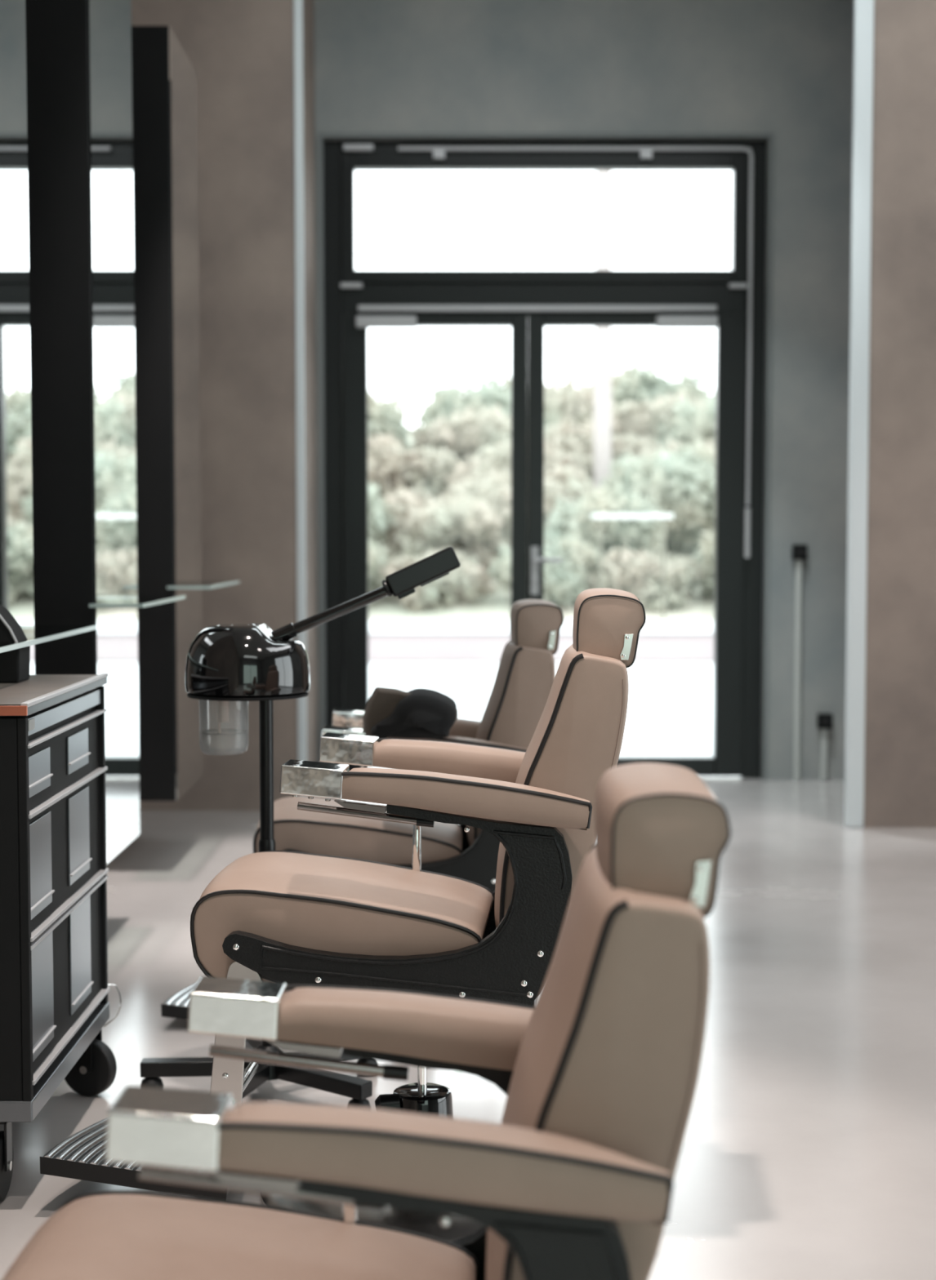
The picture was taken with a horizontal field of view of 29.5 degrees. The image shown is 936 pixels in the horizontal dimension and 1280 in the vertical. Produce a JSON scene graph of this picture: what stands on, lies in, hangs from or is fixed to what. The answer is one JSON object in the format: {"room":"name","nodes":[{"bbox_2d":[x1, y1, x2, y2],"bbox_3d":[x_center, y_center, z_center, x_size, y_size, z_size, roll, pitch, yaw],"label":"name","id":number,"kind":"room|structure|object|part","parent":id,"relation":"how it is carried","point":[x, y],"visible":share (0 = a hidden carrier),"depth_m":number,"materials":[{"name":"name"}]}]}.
{"room":"salon","nodes":[
{"label":"salon","id":0,"kind":"room"},
{"bbox_2d":[131,0,317,810],"bbox_3d":[-1.198,-1.418,8.548,0.845,4.350,1.030,0,3,0],"label":"wall","id":1,"kind":"structure","parent":0,"point":[241,52],"depth_m":8.04,"materials":[{"name":"concrete"}]},
{"bbox_2d":[293,0,306,795],"bbox_3d":[-0.760,-1.389,8.046,0.038,4.350,0.036,0,3,0],"label":"trim","id":2,"kind":"structure","parent":1,"relation":"attached to","point":[298,4],"depth_m":8.03,"materials":[{"name":"grey paint"}]},
{"bbox_2d":[0,777,935,1279],"bbox_3d":[1.600,1.163,2.596,7.200,0.120,13.450,0,3,0],"label":"floor","id":3,"kind":"structure","parent":0,"point":[808,1149],"depth_m":4.38,"materials":[{"name":"concrete"}]},
{"bbox_2d":[0,672,121,1200],"bbox_3d":[-0.932,0.567,3.654,0.291,0.948,0.759,0,3,0],"label":"trolley","id":4,"kind":"object","parent":3,"relation":"on","point":[55,1003],"visible":1,"depth_m":3.49,"materials":[{"name":"black metal"}]},
{"bbox_2d":[0,604,30,683],"bbox_3d":[-0.987,0.005,3.775,0.098,0.167,0.103,0,3,0],"label":"bag","id":5,"kind":"object","parent":4,"relation":"on","point":[15,664],"visible":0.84,"depth_m":3.73,"materials":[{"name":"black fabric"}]},
{"bbox_3d":[-0.819,0.502,3.292,0.016,0.720,0.020,0,3,0],"label":"corner post","id":6,"kind":"part","parent":4,"relation":"part of","materials":[{"name":"black metal"}]},
{"bbox_3d":[-0.819,0.253,3.386,0.004,0.077,0.192,0,3,0],"label":"panel","id":7,"kind":"part","parent":4,"relation":"part of","materials":[{"name":"grey"}]},
{"bbox_3d":[-0.819,0.431,3.396,0.004,0.180,0.192,0,3,0],"label":"panel","id":8,"kind":"part","parent":4,"relation":"part of","materials":[{"name":"grey"}]},
{"bbox_3d":[-0.819,0.680,3.410,0.004,0.220,0.192,0,3,0],"label":"panel","id":9,"kind":"part","parent":4,"relation":"part of","materials":[{"name":"grey"}]},
{"bbox_3d":[-0.941,0.856,3.660,0.263,0.040,0.718,0,3,0],"label":"rail","id":10,"kind":"part","parent":4,"relation":"part of","materials":[{"name":"grey metal"}]},
{"bbox_3d":[-0.824,0.246,3.628,0.006,0.123,0.692,0,3,0],"label":"drawer","id":11,"kind":"part","parent":4,"relation":"part of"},
{"bbox_3d":[-0.812,0.099,3.620,0.014,0.009,0.732,0,3,0],"label":"edge trim","id":12,"kind":"part","parent":4,"relation":"part of","materials":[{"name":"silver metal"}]},
{"bbox_3d":[-0.821,0.144,3.622,0.012,0.033,0.692,0,3,0],"label":"drawer","id":13,"kind":"part","parent":4,"relation":"part of","materials":[{"name":"grey metal"}]},
{"bbox_3d":[-0.824,0.424,3.638,0.006,0.226,0.692,0,3,0],"label":"drawer","id":14,"kind":"part","parent":4,"relation":"part of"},
{"bbox_3d":[-0.816,0.177,3.626,0.018,0.006,0.700,0,3,0],"label":"handle","id":15,"kind":"part","parent":4,"relation":"part of","materials":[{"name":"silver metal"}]},
{"bbox_3d":[-0.824,0.673,3.653,0.006,0.266,0.692,0,3,0],"label":"drawer","id":16,"kind":"part","parent":4,"relation":"part of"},
{"bbox_3d":[-0.816,0.307,3.634,0.018,0.008,0.700,0,3,0],"label":"handle","id":17,"kind":"part","parent":4,"relation":"part of","materials":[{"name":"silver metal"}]},
{"bbox_3d":[-0.817,0.553,3.648,0.016,0.008,0.700,0,3,0],"label":"handle","id":18,"kind":"part","parent":4,"relation":"part of","materials":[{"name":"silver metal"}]},
{"bbox_3d":[-0.816,0.537,3.647,0.018,0.008,0.700,0,3,0],"label":"handle","id":19,"kind":"part","parent":4,"relation":"part of","materials":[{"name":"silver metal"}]},
{"bbox_3d":[-0.816,0.806,3.662,0.018,0.008,0.700,0,3,0],"label":"handle","id":20,"kind":"part","parent":4,"relation":"part of","materials":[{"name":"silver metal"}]},
{"bbox_3d":[-0.819,0.233,3.735,0.004,0.077,0.192,0,3,0],"label":"panel","id":21,"kind":"part","parent":4,"relation":"part of","materials":[{"name":"grey"}]},
{"bbox_3d":[-0.819,0.411,3.745,0.004,0.180,0.192,0,3,0],"label":"panel","id":22,"kind":"part","parent":4,"relation":"part of","materials":[{"name":"grey"}]},
{"bbox_3d":[-0.819,0.660,3.759,0.004,0.220,0.192,0,3,0],"label":"panel","id":23,"kind":"part","parent":4,"relation":"part of","materials":[{"name":"grey"}]},
{"bbox_3d":[-0.819,0.462,3.981,0.016,0.720,0.020,0,3,0],"label":"corner post","id":24,"kind":"part","parent":4,"relation":"part of","materials":[{"name":"black metal"}]},
{"bbox_2d":[139,546,460,1108],"bbox_3d":[-0.403,0.410,3.929,0.598,1.231,0.553,3,4,37],"label":"steamer","id":25,"kind":"object","parent":3,"relation":"on","point":[243,663],"visible":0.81,"depth_m":3.91,"materials":[{"name":"black plastic"}]},
{"bbox_3d":[-0.604,0.959,3.992,0.257,0.038,0.040,0,3,0],"label":"leg","id":26,"kind":"part","parent":25,"relation":"part of","materials":[{"name":"black metal"}]},
{"bbox_2d":[199,699,248,755],"bbox_3d":[-0.542,0.185,3.947,0.108,0.131,0.108,0,3,0],"label":"jar","id":27,"kind":"object","parent":25,"relation":"on","point":[223,706],"depth_m":3.96,"materials":[{"name":"clear glass"}]},
{"bbox_2d":[185,623,310,701],"bbox_3d":[-0.488,0.044,3.939,0.276,0.159,0.276,0,3,0],"label":"hood","id":28,"kind":"object","parent":25,"relation":"attached to","point":[225,662],"depth_m":3.83,"materials":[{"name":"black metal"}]},
{"bbox_3d":[-0.496,0.950,4.140,0.040,0.038,0.257,-1,3,-18],"label":"leg","id":29,"kind":"part","parent":25,"relation":"part of","materials":[{"name":"black metal"}]},
{"bbox_3d":[-0.496,0.967,3.843,0.040,0.038,0.257,1,3,18],"label":"leg","id":30,"kind":"part","parent":25,"relation":"part of","materials":[{"name":"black metal"}]},
{"bbox_3d":[-0.448,0.515,3.966,0.031,0.796,0.031,0,3,0],"label":"post","id":31,"kind":"part","parent":25,"relation":"part of","materials":[{"name":"black metal"}]},
{"bbox_3d":[-0.321,0.964,3.900,0.257,0.038,0.040,2,4,36],"label":"leg","id":32,"kind":"part","parent":25,"relation":"part of","materials":[{"name":"black metal"}]},
{"bbox_3d":[-0.321,0.953,4.084,0.257,0.038,0.040,-2,4,-36],"label":"leg","id":33,"kind":"part","parent":25,"relation":"part of","materials":[{"name":"black metal"}]},
{"bbox_3d":[-0.300,-0.056,3.933,0.270,0.137,0.033,0,3,0],"label":"steam arm","id":34,"kind":"part","parent":25,"relation":"part of","materials":[{"name":"black plastic"}]},
{"bbox_2d":[40,587,645,1241],"bbox_3d":[-0.224,0.498,3.396,1.104,1.194,0.617,0,3,4],"label":"barber chair","id":35,"kind":"object","parent":3,"relation":"on","point":[287,917],"visible":0.74,"depth_m":3.18,"materials":[{"name":"beige leather"}]},
{"bbox_3d":[-0.225,0.519,3.397,0.531,0.189,0.416,0,3,4],"label":"seat","id":36,"kind":"part","parent":35,"relation":"part of","materials":[{"name":"beige leather"}]},
{"bbox_3d":[-0.197,0.309,3.173,0.215,0.040,0.015,0,3,4],"label":"slide rail","id":37,"kind":"part","parent":35,"relation":"part of","materials":[{"name":"silver metal"}]},
{"bbox_3d":[-0.127,0.479,3.155,0.622,0.379,0.031,0,3,4],"label":"frame","id":38,"kind":"part","parent":35,"relation":"part of","materials":[{"name":"black metal"}]},
{"bbox_3d":[-0.103,0.433,3.580,0.020,0.137,0.026,0,3,4],"label":"recline lever","id":39,"kind":"part","parent":35,"relation":"part of","materials":[{"name":"silver metal"}]},
{"bbox_3d":[0.029,0.252,3.591,0.435,0.102,0.083,0,3,4],"label":"armrest","id":40,"kind":"part","parent":35,"relation":"part of","materials":[{"name":"beige leather"}]},
{"bbox_3d":[-0.003,0.278,3.141,0.435,0.102,0.083,0,3,4],"label":"armrest","id":41,"kind":"part","parent":35,"relation":"part of","materials":[{"name":"beige leather"}]},
{"bbox_3d":[-0.094,0.452,3.618,0.622,0.379,0.031,0,3,4],"label":"frame","id":42,"kind":"part","parent":35,"relation":"part of","materials":[{"name":"black leather"}]},
{"bbox_3d":[0.123,0.591,3.377,0.022,0.174,0.434,0,3,4],"label":"cross plate","id":43,"kind":"part","parent":35,"relation":"part of","materials":[{"name":"silver metal"}]},
{"bbox_3d":[0.175,0.288,3.356,0.245,0.557,0.378,0,3,4],"label":"backrest","id":44,"kind":"part","parent":35,"relation":"part of","materials":[{"name":"beige leather"}]},
{"bbox_2d":[160,599,563,1019],"bbox_3d":[-0.271,0.479,4.686,1.022,1.172,0.617,0,3,-1],"label":"barber chair","id":45,"kind":"object","parent":3,"relation":"on","point":[525,676],"visible":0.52,"depth_m":4.49,"materials":[{"name":"brown leather"}]},
{"bbox_3d":[-0.281,0.520,4.688,0.531,0.189,0.416,0,3,-1],"label":"seat","id":46,"kind":"part","parent":45,"relation":"part of","materials":[{"name":"beige leather"}]},
{"bbox_3d":[-0.163,0.479,4.455,0.622,0.379,0.031,0,3,-1],"label":"frame","id":47,"kind":"part","parent":45,"relation":"part of","materials":[{"name":"black"}]},
{"bbox_2d":[362,686,457,737],"bbox_3d":[-0.147,0.188,4.488,0.245,0.149,0.340,0,3,0],"label":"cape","id":48,"kind":"object","parent":45,"relation":"on","point":[394,713],"visible":1,"depth_m":4.35,"materials":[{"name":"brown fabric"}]},
{"bbox_3d":[-0.039,0.278,4.452,0.435,0.102,0.083,0,3,-1],"label":"armrest","id":49,"kind":"part","parent":45,"relation":"part of","materials":[{"name":"beige leather"}]},
{"bbox_3d":[-0.171,0.452,4.919,0.622,0.379,0.031,0,3,-1],"label":"frame","id":50,"kind":"part","parent":45,"relation":"part of","materials":[{"name":"black metal"}]},
{"bbox_3d":[-0.047,0.252,4.903,0.435,0.102,0.083,0,3,-1],"label":"armrest","id":51,"kind":"part","parent":45,"relation":"part of","materials":[{"name":"beige leather"}]},
{"bbox_3d":[0.107,0.284,4.681,0.223,0.563,0.378,0,3,-1],"label":"backrest","id":52,"kind":"part","parent":45,"relation":"part of","materials":[{"name":"beige leather"}]},
{"bbox_2d":[1,762,730,1279],"bbox_3d":[-0.269,0.698,1.989,1.078,1.115,0.617,0,3,1],"label":"barber chair","id":53,"kind":"object","parent":3,"relation":"on","point":[598,1078],"visible":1,"depth_m":1.79,"materials":[{"name":"brown leather"}]},
{"bbox_3d":[-0.257,0.770,1.993,0.531,0.189,0.416,0,3,1],"label":"seat","id":54,"kind":"part","parent":53,"relation":"part of","materials":[{"name":"beige leather"}]},
{"bbox_3d":[-0.219,0.542,1.769,0.215,0.040,0.015,0,3,1],"label":"slide rail","id":55,"kind":"part","parent":53,"relation":"part of","materials":[{"name":"silver metal"}]},
{"bbox_3d":[-0.210,0.518,2.188,0.215,0.040,0.015,0,3,1],"label":"slide rail","id":56,"kind":"part","parent":53,"relation":"part of","materials":[{"name":"silver metal"}]},
{"bbox_3d":[-0.144,0.666,2.180,0.020,0.137,0.026,0,3,1],"label":"recline lever","id":57,"kind":"part","parent":53,"relation":"part of","materials":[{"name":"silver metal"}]},
{"bbox_3d":[-0.014,0.484,2.198,0.435,0.102,0.083,0,3,1],"label":"armrest","id":58,"kind":"part","parent":53,"relation":"part of","materials":[{"name":"beige leather"}]},
{"bbox_3d":[-0.138,0.685,2.218,0.622,0.379,0.031,0,3,1],"label":"frame","id":59,"kind":"part","parent":53,"relation":"part of","materials":[{"name":"black"}]},
{"bbox_3d":[-0.024,0.510,1.747,0.435,0.102,0.083,0,3,1],"label":"armrest","id":60,"kind":"part","parent":53,"relation":"part of","materials":[{"name":"beige leather"}]},
{"bbox_3d":[-0.147,0.712,1.754,0.622,0.379,0.031,0,3,1],"label":"frame","id":61,"kind":"part","parent":53,"relation":"part of","materials":[{"name":"black"}]},
{"bbox_3d":[0.134,0.524,1.970,0.245,0.557,0.378,-3,3,1],"label":"backrest","id":62,"kind":"part","parent":53,"relation":"part of","materials":[{"name":"beige leather"}]},
{"bbox_2d":[314,0,853,780],"bbox_3d":[1.540,-1.455,9.187,6.720,4.350,0.250,0,3,0],"label":"wall","id":63,"kind":"structure","parent":0,"point":[784,68],"depth_m":8.99,"materials":[{"name":"grey paint"}]},
{"bbox_2d":[323,140,766,778],"bbox_3d":[0.393,-0.913,9.147,2.260,3.273,0.191,0,3,0],"label":"door","id":64,"kind":"structure","parent":63,"relation":"in","point":[731,302],"depth_m":9.11,"materials":[{"name":"black metal"}]},
{"bbox_3d":[0.353,-1.691,9.063,1.826,0.032,0.030,0,3,0],"label":"closer rail","id":65,"kind":"part","parent":64,"relation":"part of","materials":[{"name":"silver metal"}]},
{"bbox_3d":[0.402,-0.356,9.120,0.159,0.248,0.073,0,3,0],"label":"handle","id":66,"kind":"part","parent":64,"relation":"part of","materials":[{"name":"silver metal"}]},
{"bbox_3d":[0.547,-1.463,9.079,1.803,2.084,0.044,0,3,0],"label":"fanlight crank rod","id":67,"kind":"part","parent":64,"relation":"part of","materials":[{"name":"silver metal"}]},
{"bbox_2d":[317,133,773,780],"bbox_3d":[0.393,-0.921,9.096,2.304,3.295,0.032,0,3,0],"label":"trim","id":68,"kind":"structure","parent":63,"relation":"attached to","point":[770,177],"depth_m":9.04,"materials":[{"name":"grey metal"}]},
{"bbox_2d":[791,544,807,780],"bbox_3d":[1.695,0.118,9.128,0.076,1.214,0.052,0,3,0],"label":"conduit","id":69,"kind":"object","parent":63,"relation":"attached to","point":[797,551],"visible":1,"depth_m":9.12,"materials":[{"name":"grey metal"}]},
{"bbox_2d":[816,713,832,780],"bbox_3d":[1.835,0.551,9.153,0.076,0.344,0.052,0,3,0],"label":"conduit","id":70,"kind":"object","parent":63,"relation":"attached to","point":[824,721],"visible":1,"depth_m":9.15,"materials":[{"name":"grey metal"}]},
{"bbox_2d":[862,0,935,827],"bbox_3d":[3.203,-1.369,7.704,2.994,4.350,0.300,0,3,0],"label":"wall","id":71,"kind":"structure","parent":0,"point":[900,740],"depth_m":7.58,"materials":[{"name":"concrete"}]},
{"bbox_2d":[843,0,873,827],"bbox_3d":[1.667,-1.361,7.564,0.078,4.350,0.040,0,3,0],"label":"trim","id":72,"kind":"structure","parent":71,"relation":"attached to","point":[863,15],"depth_m":7.57,"materials":[{"name":"grey paint"}]},
{"bbox_3d":[-1.720,-1.071,2.508,0.200,4.350,13.130,0,3,0],"label":"wall","id":73,"kind":"structure","parent":0,"visible":0},
{"bbox_2d":[0,0,35,674],"bbox_3d":[-1.351,-0.676,4.088,0.535,2.843,0.640,0,3,0],"label":"wall mirror","id":74,"kind":"object","parent":73,"relation":"attached to","point":[16,540],"visible":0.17,"depth_m":4.25,"materials":[{"name":"clear glass"}]},
{"bbox_2d":[0,625,96,653],"bbox_3d":[-1.004,-0.004,3.945,0.156,0.010,0.983,0,3,0],"label":"glass shelf","id":75,"kind":"object","parent":74,"relation":"attached to","point":[35,634],"visible":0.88,"depth_m":4.08,"materials":[{"name":"grey"}]},
{"bbox_2d":[25,0,139,863],"bbox_3d":[-1.351,-0.756,5.471,0.535,2.843,0.650,0,3,0],"label":"wall mirror","id":76,"kind":"object","parent":73,"relation":"attached to","point":[78,52],"visible":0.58,"depth_m":5.17,"materials":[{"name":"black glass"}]},
{"bbox_3d":[-1.353,-0.756,5.471,0.529,2.843,0.650,0,3,0],"label":"backing frame","id":77,"kind":"part","parent":76,"relation":"part of","materials":[{"name":"black metal"}]},
{"bbox_2d":[87,0,139,863],"bbox_3d":[-1.086,-0.756,5.471,0.006,2.835,0.642,0,3,0],"label":"mirror glass","id":78,"kind":"object","parent":76,"relation":"attached to","point":[112,536],"depth_m":5.43,"materials":[{"name":"white"}]},
{"bbox_2d":[88,595,185,607],"bbox_3d":[-1.004,-0.119,5.456,0.156,0.010,0.753,0,3,0],"label":"glass shelf","id":79,"kind":"object","parent":76,"relation":"attached to","point":[135,601],"visible":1,"depth_m":5.31,"materials":[{"name":"grey"}]},
{"bbox_3d":[-1.005,-0.119,5.457,0.154,0.010,0.750,0,3,0],"label":"glass panel","id":80,"kind":"part","parent":79,"relation":"part of","materials":[{"name":"clear glass"}]},
{"bbox_2d":[131,25,203,800],"bbox_3d":[-1.351,-0.837,6.878,0.535,2.843,0.650,0,3,0],"label":"wall mirror","id":81,"kind":"object","parent":73,"relation":"attached to","point":[165,79],"visible":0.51,"depth_m":6.60,"materials":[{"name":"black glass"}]},
{"bbox_3d":[-1.353,-0.837,6.878,0.529,2.843,0.650,0,3,0],"label":"backing frame","id":82,"kind":"part","parent":81,"relation":"part of","materials":[{"name":"black metal"}]},
{"bbox_2d":[168,26,203,799],"bbox_3d":[-1.086,-0.837,6.878,0.006,2.835,0.642,0,3,0],"label":"mirror glass","id":83,"kind":"object","parent":81,"relation":"attached to","point":[185,753],"depth_m":6.77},
{"bbox_2d":[167,580,239,589],"bbox_3d":[-1.004,-0.212,6.808,0.156,0.010,0.823,0,3,0],"label":"glass shelf","id":84,"kind":"object","parent":81,"relation":"attached to","point":[202,584],"visible":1,"depth_m":6.58,"materials":[{"name":"grey"}]},
{"bbox_3d":[-1.005,-0.212,6.809,0.154,0.010,0.820,0,3,0],"label":"glass panel","id":85,"kind":"part","parent":84,"relation":"part of","materials":[{"name":"clear glass"}]},
{"label":"outside","id":86,"kind":"structure","parent":0,"visible":0},
{"bbox_2d":[368,662,740,777],"bbox_3d":[3.000,-0.213,27.223,34.000,0.120,35.620,0,3,0],"label":"ground","id":87,"kind":"structure","parent":86,"point":[669,711],"depth_m":14.91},
{"bbox_2d":[368,428,713,621],"bbox_3d":[3.000,-2.499,30.106,34.000,4.134,22.000,0,3,0],"label":"grass bank","id":88,"kind":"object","parent":87,"relation":"on","point":[495,606],"visible":0.02,"depth_m":20.53,"materials":[{"name":"green plant"}]},
{"bbox_2d":[368,539,391,607],"bbox_3d":[-1.495,-0.745,20.798,1.140,1.048,1.237,-1,3,-14],"label":"bush","id":89,"kind":"object","parent":88,"relation":"on","point":[375,560],"visible":0.09,"depth_m":20.53,"materials":[{"name":"green plant"}]},
{"bbox_2d":[368,481,397,550],"bbox_3d":[-1.805,-1.432,22.544,1.596,1.468,1.732,-2,4,-27],"label":"bush","id":90,"kind":"object","parent":88,"relation":"on","point":[377,526],"visible":0.06,"depth_m":22.23,"materials":[{"name":"green plant"}]},
{"bbox_2d":[368,387,412,455],"bbox_3d":[-1.623,-2.914,27.305,1.897,2.031,1.820,3,4,38],"label":"bush","id":91,"kind":"object","parent":88,"relation":"on","point":[385,418],"visible":0.16,"depth_m":26.84,"materials":[{"name":"green plant"}]},
{"bbox_2d":[368,428,465,522],"bbox_3d":[-1.304,-2.293,25.835,3.073,1.577,2.204,-2,4,-26],"label":"dry bush","id":92,"kind":"object","parent":88,"relation":"on","point":[423,470],"visible":0.42,"depth_m":25.40,"materials":[{"name":"green plant"}]},
{"bbox_2d":[376,546,497,612],"bbox_3d":[-0.344,-0.679,20.939,1.690,0.868,1.212,-2,4,-28],"label":"dry bush","id":93,"kind":"object","parent":88,"relation":"on","point":[465,580],"visible":0.57,"depth_m":20.54,"materials":[{"name":"green plant"}]},
{"bbox_2d":[377,487,511,575],"bbox_3d":[-0.358,-1.322,22.647,1.763,1.262,2.458,-1,4,-24],"label":"dry bush","id":94,"kind":"object","parent":88,"relation":"on","point":[468,526],"visible":0.76,"depth_m":22.00,"materials":[{"name":"green plant"}]},
{"bbox_2d":[408,404,559,491],"bbox_3d":[0.271,-2.950,28.501,2.424,1.735,3.380,3,4,40],"label":"dry bush","id":95,"kind":"object","parent":88,"relation":"on","point":[464,435],"visible":0.38,"depth_m":27.43,"materials":[{"name":"green plant"}]},
{"bbox_2d":[417,369,551,428],"bbox_3d":[0.287,-3.693,30.850,2.474,2.097,2.279,-1,3,-13],"label":"bush","id":96,"kind":"object","parent":88,"relation":"on","point":[448,400],"visible":0.3,"depth_m":30.19,"materials":[{"name":"green plant"}]},
{"bbox_2d":[437,435,593,497],"bbox_3d":[0.821,-2.172,25.314,3.073,1.577,2.204,-3,4,-42],"label":"dry bush","id":97,"kind":"object","parent":88,"relation":"on","point":[552,457],"visible":0.15,"depth_m":24.95,"materials":[{"name":"green plant"}]},
{"bbox_2d":[438,463,595,551],"bbox_3d":[0.691,-1.613,23.374,1.984,1.420,2.765,-3,4,-41],"label":"dry bush","id":98,"kind":"object","parent":88,"relation":"on","point":[495,491],"visible":0.2,"depth_m":22.96,"materials":[{"name":"green plant"}]},
{"bbox_2d":[485,531,598,606],"bbox_3d":[0.900,-0.745,20.800,1.237,1.048,1.140,3,4,37],"label":"bush","id":99,"kind":"object","parent":88,"relation":"on","point":[559,578],"visible":0.54,"depth_m":20.57,"materials":[{"name":"green plant"}]},
{"bbox_2d":[543,370,639,444],"bbox_3d":[2.326,-4.204,33.724,2.645,1.893,3.687,-3,5,-44],"label":"dry bush","id":100,"kind":"object","parent":88,"relation":"on","point":[568,400],"visible":0.21,"depth_m":32.98,"materials":[{"name":"green plant"}]},
{"bbox_2d":[592,170,611,490],"bbox_3d":[1.882,-4.180,24.801,0.260,5.600,0.260,0,3,0],"label":"pole","id":101,"kind":"object","parent":88,"relation":"on","point":[602,257],"visible":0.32,"depth_m":24.72,"materials":[{"name":"grey"}]},
{"bbox_2d":[543,414,661,481],"bbox_3d":[1.789,-2.643,27.327,3.072,1.577,2.204,-1,4,-21],"label":"dry bush","id":102,"kind":"object","parent":88,"relation":"on","point":[583,445],"visible":0.23,"depth_m":26.80,"materials":[{"name":"green plant"}]},
{"bbox_2d":[543,480,668,580],"bbox_3d":[1.612,-1.245,21.867,1.595,1.468,1.732,2,4,25],"label":"bush","id":103,"kind":"object","parent":88,"relation":"on","point":[636,535],"visible":0.64,"depth_m":21.38,"materials":[{"name":"green plant"}]},
{"bbox_2d":[591,513,673,621],"bbox_3d":[1.807,-0.635,19.601,0.900,1.517,0.050,0,3,0],"label":"barrier","id":104,"kind":"object","parent":88,"relation":"on","point":[593,515],"visible":0.76,"depth_m":19.56,"materials":[{"name":"white metal"}]},
{"bbox_3d":[1.457,-0.604,19.613,0.030,1.455,0.030,0,3,0],"label":"post","id":105,"kind":"part","parent":104,"relation":"part of","materials":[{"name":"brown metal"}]},
{"bbox_3d":[1.807,-1.364,19.554,0.900,0.056,0.040,0,3,0],"label":"rail","id":106,"kind":"part","parent":104,"relation":"part of","materials":[{"name":"grey metal"}]},
{"bbox_3d":[2.157,-0.604,19.613,0.030,1.455,0.030,0,3,0],"label":"post","id":107,"kind":"part","parent":104,"relation":"part of","materials":[{"name":"grey metal"}]},
{"bbox_2d":[571,546,706,613],"bbox_3d":[2.029,-0.677,20.894,1.690,0.868,1.212,1,3,9],"label":"dry bush","id":108,"kind":"object","parent":88,"relation":"on","point":[641,576],"visible":0.84,"depth_m":20.56,"materials":[{"name":"green plant"}]},
{"bbox_2d":[585,389,707,447],"bbox_3d":[3.420,-3.240,29.461,3.687,1.893,2.645,-2,4,-29],"label":"dry bush","id":109,"kind":"object","parent":88,"relation":"on","point":[628,417],"visible":0.22,"depth_m":28.45,"materials":[{"name":"green plant"}]},
{"bbox_2d":[599,437,714,553],"bbox_3d":[2.691,-1.807,23.446,2.103,1.782,1.937,0,3,-3],"label":"bush","id":110,"kind":"object","parent":88,"relation":"on","point":[682,484],"visible":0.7,"depth_m":22.85,"materials":[{"name":"green plant"}]},
{"bbox_3d":[2.641,-1.541,23.399,0.875,1.256,0.788,2,4,36],"label":"stem","id":111,"kind":"part","parent":110,"relation":"part of","materials":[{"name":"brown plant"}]},
{"bbox_2d":[611,355,712,415],"bbox_3d":[3.413,-4.124,32.807,2.474,2.097,2.279,-1,3,-13],"label":"bush","id":112,"kind":"object","parent":88,"relation":"on","point":[650,384],"visible":0.23,"depth_m":31.99,"materials":[{"name":"green plant"}]},
{"bbox_2d":[624,435,714,521],"bbox_3d":[3.267,-2.195,25.405,2.204,1.577,3.073,-1,4,-21],"label":"dry bush","id":113,"kind":"object","parent":88,"relation":"on","point":[673,445],"visible":0.02,"depth_m":25.41,"materials":[{"name":"green plant"}]},
{"bbox_2d":[656,392,715,451],"bbox_3d":[4.296,-3.025,27.889,2.474,2.097,2.279,1,4,24],"label":"bush","id":114,"kind":"object","parent":88,"relation":"on","point":[689,429],"visible":0.13,"depth_m":27.31,"materials":[{"name":"green plant"}]},
{"bbox_2d":[687,528,714,599],"bbox_3d":[3.208,-0.850,20.980,1.361,1.153,1.254,-1,3,-17],"label":"bush","id":115,"kind":"object","parent":88,"relation":"on","point":[706,555],"visible":0.12,"depth_m":20.74,"materials":[{"name":"green plant"}]},
{"bbox_2d":[710,385,715,404],"bbox_3d":[4.931,-3.695,31.251,1.638,1.828,1.707,-2,4,-25],"label":"bush","id":116,"kind":"object","parent":88,"relation":"on","point":[713,394],"visible":0.02,"depth_m":30.99,"materials":[{"name":"green plant"}]},
{"bbox_2d":[368,621,713,662],"bbox_3d":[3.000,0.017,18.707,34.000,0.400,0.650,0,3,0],"label":"road","id":117,"kind":"structure","parent":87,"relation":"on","point":[388,641],"depth_m":18.43,"materials":[{"name":"grey"}]}
]}

